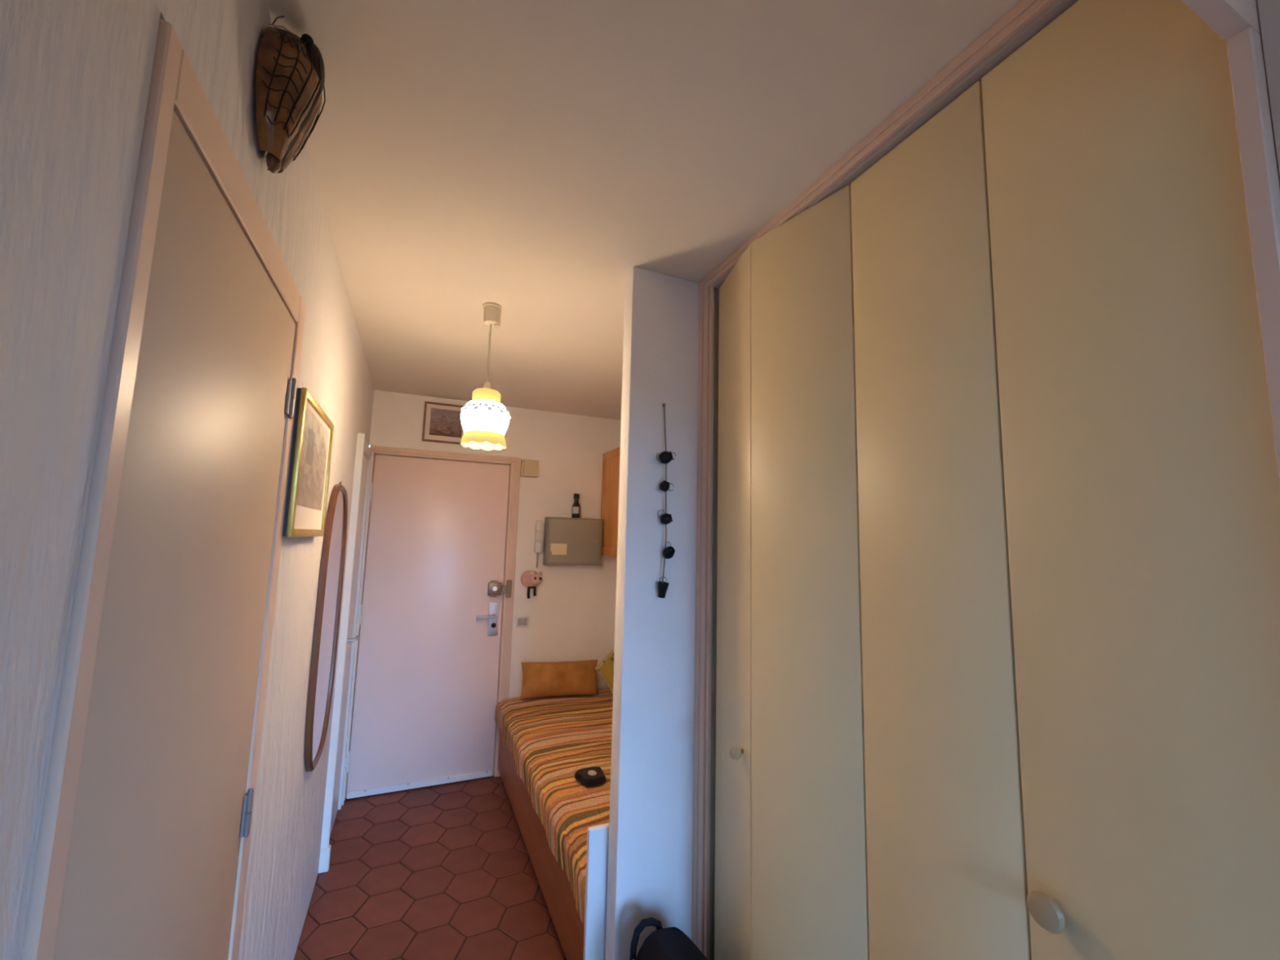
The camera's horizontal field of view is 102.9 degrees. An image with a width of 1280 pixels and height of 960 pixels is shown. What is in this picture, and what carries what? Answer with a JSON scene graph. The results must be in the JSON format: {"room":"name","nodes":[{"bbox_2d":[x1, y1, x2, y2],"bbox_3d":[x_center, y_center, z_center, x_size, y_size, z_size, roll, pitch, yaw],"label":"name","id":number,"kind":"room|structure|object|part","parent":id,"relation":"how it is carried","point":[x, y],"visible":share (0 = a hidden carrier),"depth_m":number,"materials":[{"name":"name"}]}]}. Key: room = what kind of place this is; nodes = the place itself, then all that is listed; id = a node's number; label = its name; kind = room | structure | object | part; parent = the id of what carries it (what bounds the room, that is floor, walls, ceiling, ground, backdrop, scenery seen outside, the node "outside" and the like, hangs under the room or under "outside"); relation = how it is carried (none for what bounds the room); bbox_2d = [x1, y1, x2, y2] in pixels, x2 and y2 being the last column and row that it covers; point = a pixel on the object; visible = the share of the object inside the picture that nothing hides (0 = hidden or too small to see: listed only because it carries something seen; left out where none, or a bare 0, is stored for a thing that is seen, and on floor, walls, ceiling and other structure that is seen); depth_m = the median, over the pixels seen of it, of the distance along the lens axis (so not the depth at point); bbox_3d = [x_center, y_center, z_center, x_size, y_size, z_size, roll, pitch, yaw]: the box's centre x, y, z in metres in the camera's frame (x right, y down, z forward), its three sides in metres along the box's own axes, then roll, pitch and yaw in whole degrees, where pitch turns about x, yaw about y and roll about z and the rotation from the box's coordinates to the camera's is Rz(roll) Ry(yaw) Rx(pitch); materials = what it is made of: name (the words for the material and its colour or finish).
{"room":"apartment entrance hallway","nodes":[
{"label":"apartment entrance hallway","id":0,"kind":"room"},
{"bbox_2d":[0,0,373,959],"bbox_3d":[-0.445,0.326,0.080,0.120,2.442,6.565,4,-7,-23],"label":"wall","id":1,"kind":"structure","parent":0,"point":[75,75],"depth_m":0.47,"materials":[{"name":"beige paint"}]},
{"bbox_2d":[19,18,306,959],"bbox_3d":[-0.727,0.571,0.791,0.072,2.104,0.782,4,-7,-23],"label":"door","id":2,"kind":"structure","parent":1,"relation":"in","point":[143,850],"depth_m":0.67,"materials":[{"name":"beige paint"}]},
{"bbox_2d":[255,15,325,173],"bbox_3d":[-0.620,-0.671,0.916,0.082,0.271,0.158,4,-7,-23],"label":"wall lamp","id":3,"kind":"object","parent":1,"relation":"attached to","point":[290,73],"visible":1,"depth_m":0.87,"materials":[{"name":"brown wicker"}]},
{"bbox_2d":[282,386,334,537],"bbox_3d":[-0.932,-0.024,1.448,0.025,0.367,0.480,4,-7,-23],"label":"framed picture","id":4,"kind":"object","parent":1,"relation":"attached to","point":[305,509],"visible":1,"depth_m":1.37,"materials":[{"name":"gold metal"}]},
{"bbox_2d":[304,481,347,772],"bbox_3d":[-1.213,0.538,1.991,0.022,1.071,0.524,4,-7,-23],"label":"oval mirror","id":5,"kind":"object","parent":1,"relation":"attached to","point":[328,605],"visible":1,"depth_m":1.92,"materials":[{"name":"mirror"}]},
{"bbox_3d":[-1.216,0.545,1.989,0.010,1.007,0.475,4,-7,-23],"label":"glass","id":6,"kind":"part","parent":5,"relation":"part of","materials":[{"name":"white mirror"}]},
{"bbox_2d":[318,432,373,873],"bbox_3d":[-1.559,0.806,2.730,0.126,2.040,0.643,4,-7,-23],"label":"door","id":7,"kind":"structure","parent":1,"relation":"in","point":[357,540],"depth_m":2.65,"materials":[{"name":"white paint"}]},
{"bbox_3d":[-1.469,0.814,2.602,0.061,0.180,0.125,4,-7,-23],"label":"lever handle","id":8,"kind":"part","parent":7,"relation":"part of","materials":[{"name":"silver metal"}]},
{"bbox_2d":[293,775,566,959],"bbox_3d":[1.085,1.705,0.613,3.493,0.101,6.765,4,-7,-23],"label":"floor","id":9,"kind":"structure","parent":0,"point":[444,871],"depth_m":2.26,"materials":[{"name":"tile"}]},
{"bbox_2d":[497,728,584,959],"bbox_3d":[-0.141,1.624,2.583,0.830,0.452,1.945,4,-7,-23],"label":"bed","id":10,"kind":"object","parent":9,"relation":"on","point":[557,891],"visible":0.19,"depth_m":2.13,"materials":[{"name":"red wood"}]},
{"bbox_2d":[495,688,613,925],"bbox_3d":[-0.153,1.431,2.604,0.862,0.149,1.964,4,-7,-23],"label":"bedspread","id":11,"kind":"object","parent":10,"relation":"on","point":[548,740],"visible":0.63,"depth_m":2.48,"materials":[{"name":"multicoloured fabric"}]},
{"bbox_2d":[520,659,598,699],"bbox_3d":[-0.533,1.332,3.422,0.538,0.236,0.141,4,-7,-23],"label":"cushion","id":12,"kind":"object","parent":11,"relation":"on","point":[540,679],"visible":0.99,"depth_m":3.37,"materials":[{"name":"orange fabric"}]},
{"bbox_2d":[573,766,610,786],"bbox_3d":[-0.174,1.301,2.261,0.223,0.034,0.130,4,-7,-23],"label":"purse","id":13,"kind":"object","parent":11,"relation":"on","point":[592,775],"visible":0.93,"depth_m":2.23,"materials":[{"name":"black leather"}]},
{"bbox_2d":[594,646,614,693],"bbox_3d":[-0.142,1.244,3.339,0.374,0.370,0.109,-3,-8,31],"label":"cushion","id":14,"kind":"object","parent":11,"relation":"on","point":[605,668],"visible":0.32,"depth_m":3.34,"materials":[{"name":"yellow fabric"}]},
{"bbox_2d":[582,822,608,959],"bbox_3d":[0.238,1.420,1.684,0.880,0.670,0.020,4,-7,-23],"label":"end panel","id":15,"kind":"object","parent":9,"relation":"on","point":[597,838],"visible":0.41,"depth_m":1.53,"materials":[{"name":"white laminate"}]},
{"bbox_2d":[629,917,708,959],"bbox_3d":[0.114,1.422,1.215,0.238,0.543,0.416,4,-7,-23],"label":"bag","id":16,"kind":"object","parent":9,"relation":"on","point":[668,943],"visible":1,"depth_m":1.33,"materials":[{"name":"black fabric"}]},
{"bbox_3d":[0.019,1.237,1.379,0.100,0.095,0.018,4,-7,-23],"label":"handle","id":17,"kind":"part","parent":16,"relation":"part of","materials":[{"name":"black fabric"}]},
{"bbox_2d":[691,0,1279,959],"bbox_3d":[0.664,0.480,1.177,0.642,2.442,1.254,4,-7,-23],"label":"wardrobe","id":18,"kind":"object","parent":9,"relation":"on","point":[987,634],"visible":1,"depth_m":0.84,"materials":[{"name":"beige laminate"}]},
{"bbox_3d":[0.269,0.518,1.447,0.019,2.366,0.272,3,-7,-10],"label":"folding panel","id":19,"kind":"part","parent":18,"relation":"part of","materials":[{"name":"beige wood"}]},
{"bbox_3d":[0.255,0.710,1.327,0.043,0.030,0.030,4,-7,-23],"label":"knob","id":20,"kind":"part","parent":18,"relation":"part of","materials":[{"name":"beige plastic"}]},
{"bbox_3d":[0.381,0.491,1.193,0.019,2.366,0.302,6,-8,-36],"label":"folding panel","id":21,"kind":"part","parent":18,"relation":"part of","materials":[{"name":"beige wood"}]},
{"bbox_3d":[0.451,0.465,1.085,0.048,2.442,1.254,4,-7,-23],"label":"frame","id":22,"kind":"part","parent":18,"relation":"part of","materials":[{"name":"beige wood"}]},
{"bbox_3d":[0.533,0.465,0.930,0.019,2.366,0.299,4,-7,-23],"label":"folding panel","id":23,"kind":"part","parent":18,"relation":"part of","materials":[{"name":"beige wood"}]},
{"bbox_3d":[0.583,0.615,0.729,0.031,0.048,0.048,4,-7,-23],"label":"knob","id":24,"kind":"part","parent":18,"relation":"part of","materials":[{"name":"white plastic"}]},
{"bbox_3d":[0.655,0.436,0.655,0.019,2.366,0.297,4,-7,-23],"label":"folding panel","id":25,"kind":"part","parent":18,"relation":"part of","materials":[{"name":"beige wood"}]},
{"bbox_2d":[369,390,621,698],"bbox_3d":[-0.894,0.711,3.513,1.843,2.442,0.120,4,-7,-23],"label":"wall","id":26,"kind":"structure","parent":0,"point":[571,615],"depth_m":3.60,"materials":[{"name":"white paint"}]},
{"bbox_2d":[344,444,520,799],"bbox_3d":[-1.285,0.851,3.255,0.935,2.085,0.123,4,-7,-23],"label":"door","id":27,"kind":"structure","parent":26,"relation":"in","point":[433,667],"depth_m":3.24,"materials":[{"name":"pink paint"}]},
{"bbox_3d":[-1.005,0.892,3.336,0.129,0.022,0.053,4,-7,-23],"label":"lever handle","id":28,"kind":"part","parent":27,"relation":"part of","materials":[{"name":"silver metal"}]},
{"bbox_2d":[422,401,464,444],"bbox_3d":[-1.281,-0.374,3.377,0.280,0.262,0.019,4,-7,-23],"label":"framed print","id":29,"kind":"object","parent":26,"relation":"attached to","point":[442,424],"visible":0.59,"depth_m":3.36,"materials":[{"name":"brown wood"}]},
{"bbox_2d":[515,615,528,627],"bbox_3d":[-0.797,0.959,3.455,0.082,0.080,0.014,4,-7,-23],"label":"light switch","id":30,"kind":"object","parent":26,"relation":"attached to","point":[522,621],"visible":1,"depth_m":3.45,"materials":[{"name":"white plastic"}]},
{"bbox_2d":[520,459,538,477],"bbox_3d":[-0.770,-0.081,3.559,0.117,0.117,0.044,4,-7,-23],"label":"door chime","id":31,"kind":"object","parent":26,"relation":"attached to","point":[529,468],"visible":1,"depth_m":3.54,"materials":[{"name":"beige plastic"}]},
{"bbox_2d":[520,459,524,476],"bbox_3d":[-0.818,-0.084,3.541,0.014,0.117,0.037,4,-7,-23],"label":"grille","id":32,"kind":"object","parent":31,"relation":"attached to","point":[522,473],"depth_m":3.53,"materials":[{"name":"beige plastic"}]},
{"bbox_2d":[520,570,542,598],"bbox_3d":[-0.740,0.714,3.484,0.144,0.189,0.054,4,-7,-23],"label":"key holder","id":33,"kind":"object","parent":26,"relation":"attached to","point":[530,579],"visible":1,"depth_m":3.48,"materials":[{"name":"pink ceramic"}]},
{"bbox_3d":[-0.758,0.767,3.481,0.019,0.081,0.020,-5,-9,44],"label":"leg","id":34,"kind":"part","parent":33,"relation":"part of","materials":[{"name":"black"}]},
{"bbox_3d":[-0.721,0.763,3.498,0.019,0.066,0.020,-5,-9,44],"label":"leg","id":35,"kind":"part","parent":33,"relation":"part of","materials":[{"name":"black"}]},
{"bbox_2d":[533,520,544,568],"bbox_3d":[-0.699,0.445,3.527,0.063,0.327,0.059,4,-7,-23],"label":"intercom","id":36,"kind":"object","parent":26,"relation":"attached to","point":[539,530],"visible":1,"depth_m":3.51,"materials":[{"name":"white plastic"}]},
{"bbox_2d":[542,516,602,565],"bbox_3d":[-0.468,0.434,3.608,0.402,0.330,0.100,4,-7,-23],"label":"box","id":37,"kind":"object","parent":26,"relation":"attached to","point":[567,540],"visible":1,"depth_m":3.56,"materials":[{"name":"beige metal"}]},
{"bbox_2d":[571,493,580,518],"bbox_3d":[-0.455,0.185,3.640,0.060,0.172,0.061,4,-7,-23],"label":"bottle","id":38,"kind":"object","parent":37,"relation":"on","point":[575,512],"visible":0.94,"depth_m":3.62,"materials":[{"name":"black glass"}]},
{"bbox_2d":[266,0,1021,420],"bbox_3d":[1.148,-0.819,0.904,3.493,0.100,6.765,4,-7,-23],"label":"ceiling","id":39,"kind":"structure","parent":0,"point":[522,157],"depth_m":1.17,"materials":[{"name":"paint"}]},
{"bbox_2d":[460,302,510,450],"bbox_3d":[-0.589,-0.405,1.978,0.189,0.561,0.189,1,-7,4],"label":"pendant lamp","id":40,"kind":"object","parent":39,"relation":"hanging from","point":[485,420],"visible":1,"depth_m":1.91,"materials":[{"name":"beige plastic"}]},
{"bbox_3d":[-0.594,-0.236,1.959,0.178,0.122,0.178,4,-7,-23],"label":"lamp shade","id":41,"kind":"part","parent":40,"relation":"part of","materials":[{"name":"white glass"}]},
{"bbox_2d":[461,402,510,418],"bbox_3d":[-0.593,-0.261,1.962,0.189,0.031,0.189,4,-7,-23],"label":"print","id":42,"kind":"object","parent":40,"relation":"attached to","point":[493,409],"depth_m":1.89,"materials":[{"name":"grey"}]},
{"bbox_2d":[604,266,699,959],"bbox_3d":[0.312,0.537,1.745,0.829,2.442,0.073,4,-7,-23],"label":"wall partition","id":43,"kind":"structure","parent":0,"point":[650,873],"depth_m":1.60,"materials":[{"name":"white paint"}]},
{"bbox_2d":[656,403,675,598],"bbox_3d":[0.080,0.057,1.627,0.073,0.626,0.045,4,-7,-23],"label":"string","id":44,"kind":"object","parent":43,"relation":"hanging from","point":[665,457],"visible":1,"depth_m":1.61,"materials":[{"name":"brown"}]},
{"bbox_3d":[0.073,0.343,1.592,0.036,0.050,0.036,4,-7,-23],"label":"pot","id":45,"kind":"part","parent":44,"relation":"part of","materials":[{"name":"black"}]},
{"bbox_3d":[0.078,0.019,1.631,0.034,0.039,0.032,4,-7,-23],"label":"pot","id":46,"kind":"part","parent":44,"relation":"part of","materials":[{"name":"black"}]},
{"bbox_3d":[0.080,0.039,1.636,0.013,0.575,0.016,4,-7,-23],"label":"cord","id":47,"kind":"part","parent":44,"relation":"part of","materials":[{"name":"brown fabric"}]},
{"bbox_3d":[0.083,-0.073,1.642,0.048,0.042,0.040,0,-7,9],"label":"pot","id":48,"kind":"part","parent":44,"relation":"part of","materials":[{"name":"black"}]},
{"bbox_3d":[0.084,0.124,1.622,0.040,0.035,0.036,0,-7,8],"label":"pot","id":49,"kind":"part","parent":44,"relation":"part of","materials":[{"name":"black"}]},
{"bbox_3d":[0.090,0.229,1.613,0.037,0.040,0.045,4,-7,-23],"label":"pot","id":50,"kind":"part","parent":44,"relation":"part of","materials":[{"name":"black"}]},
{"bbox_2d":[1257,0,1279,176],"bbox_3d":[1.734,0.470,0.857,2.182,2.442,0.152,4,-7,-23],"label":"wall","id":51,"kind":"structure","parent":0,"point":[1268,10],"depth_m":0.59,"materials":[{"name":"white paint"}]},
{"bbox_2d":[1181,0,1279,488],"bbox_3d":[0.184,0.365,0.277,1.193,2.442,0.020,4,-7,-23],"label":"trim","id":52,"kind":"structure","parent":51,"relation":"attached to","point":[1237,21],"depth_m":0.58,"materials":[{"name":"white wood"}]},
{"bbox_3d":[0.596,0.605,2.274,0.118,2.442,3.355,4,-7,-23],"label":"wall","id":53,"kind":"structure","parent":0,"visible":0},
{"bbox_2d":[600,446,620,556],"bbox_3d":[-0.022,0.135,3.356,0.214,0.752,0.953,4,-7,-23],"label":"upper cabinet","id":54,"kind":"object","parent":53,"relation":"attached to","point":[611,460],"visible":0.09,"depth_m":3.60,"materials":[{"name":"orange wood"}]}
]}

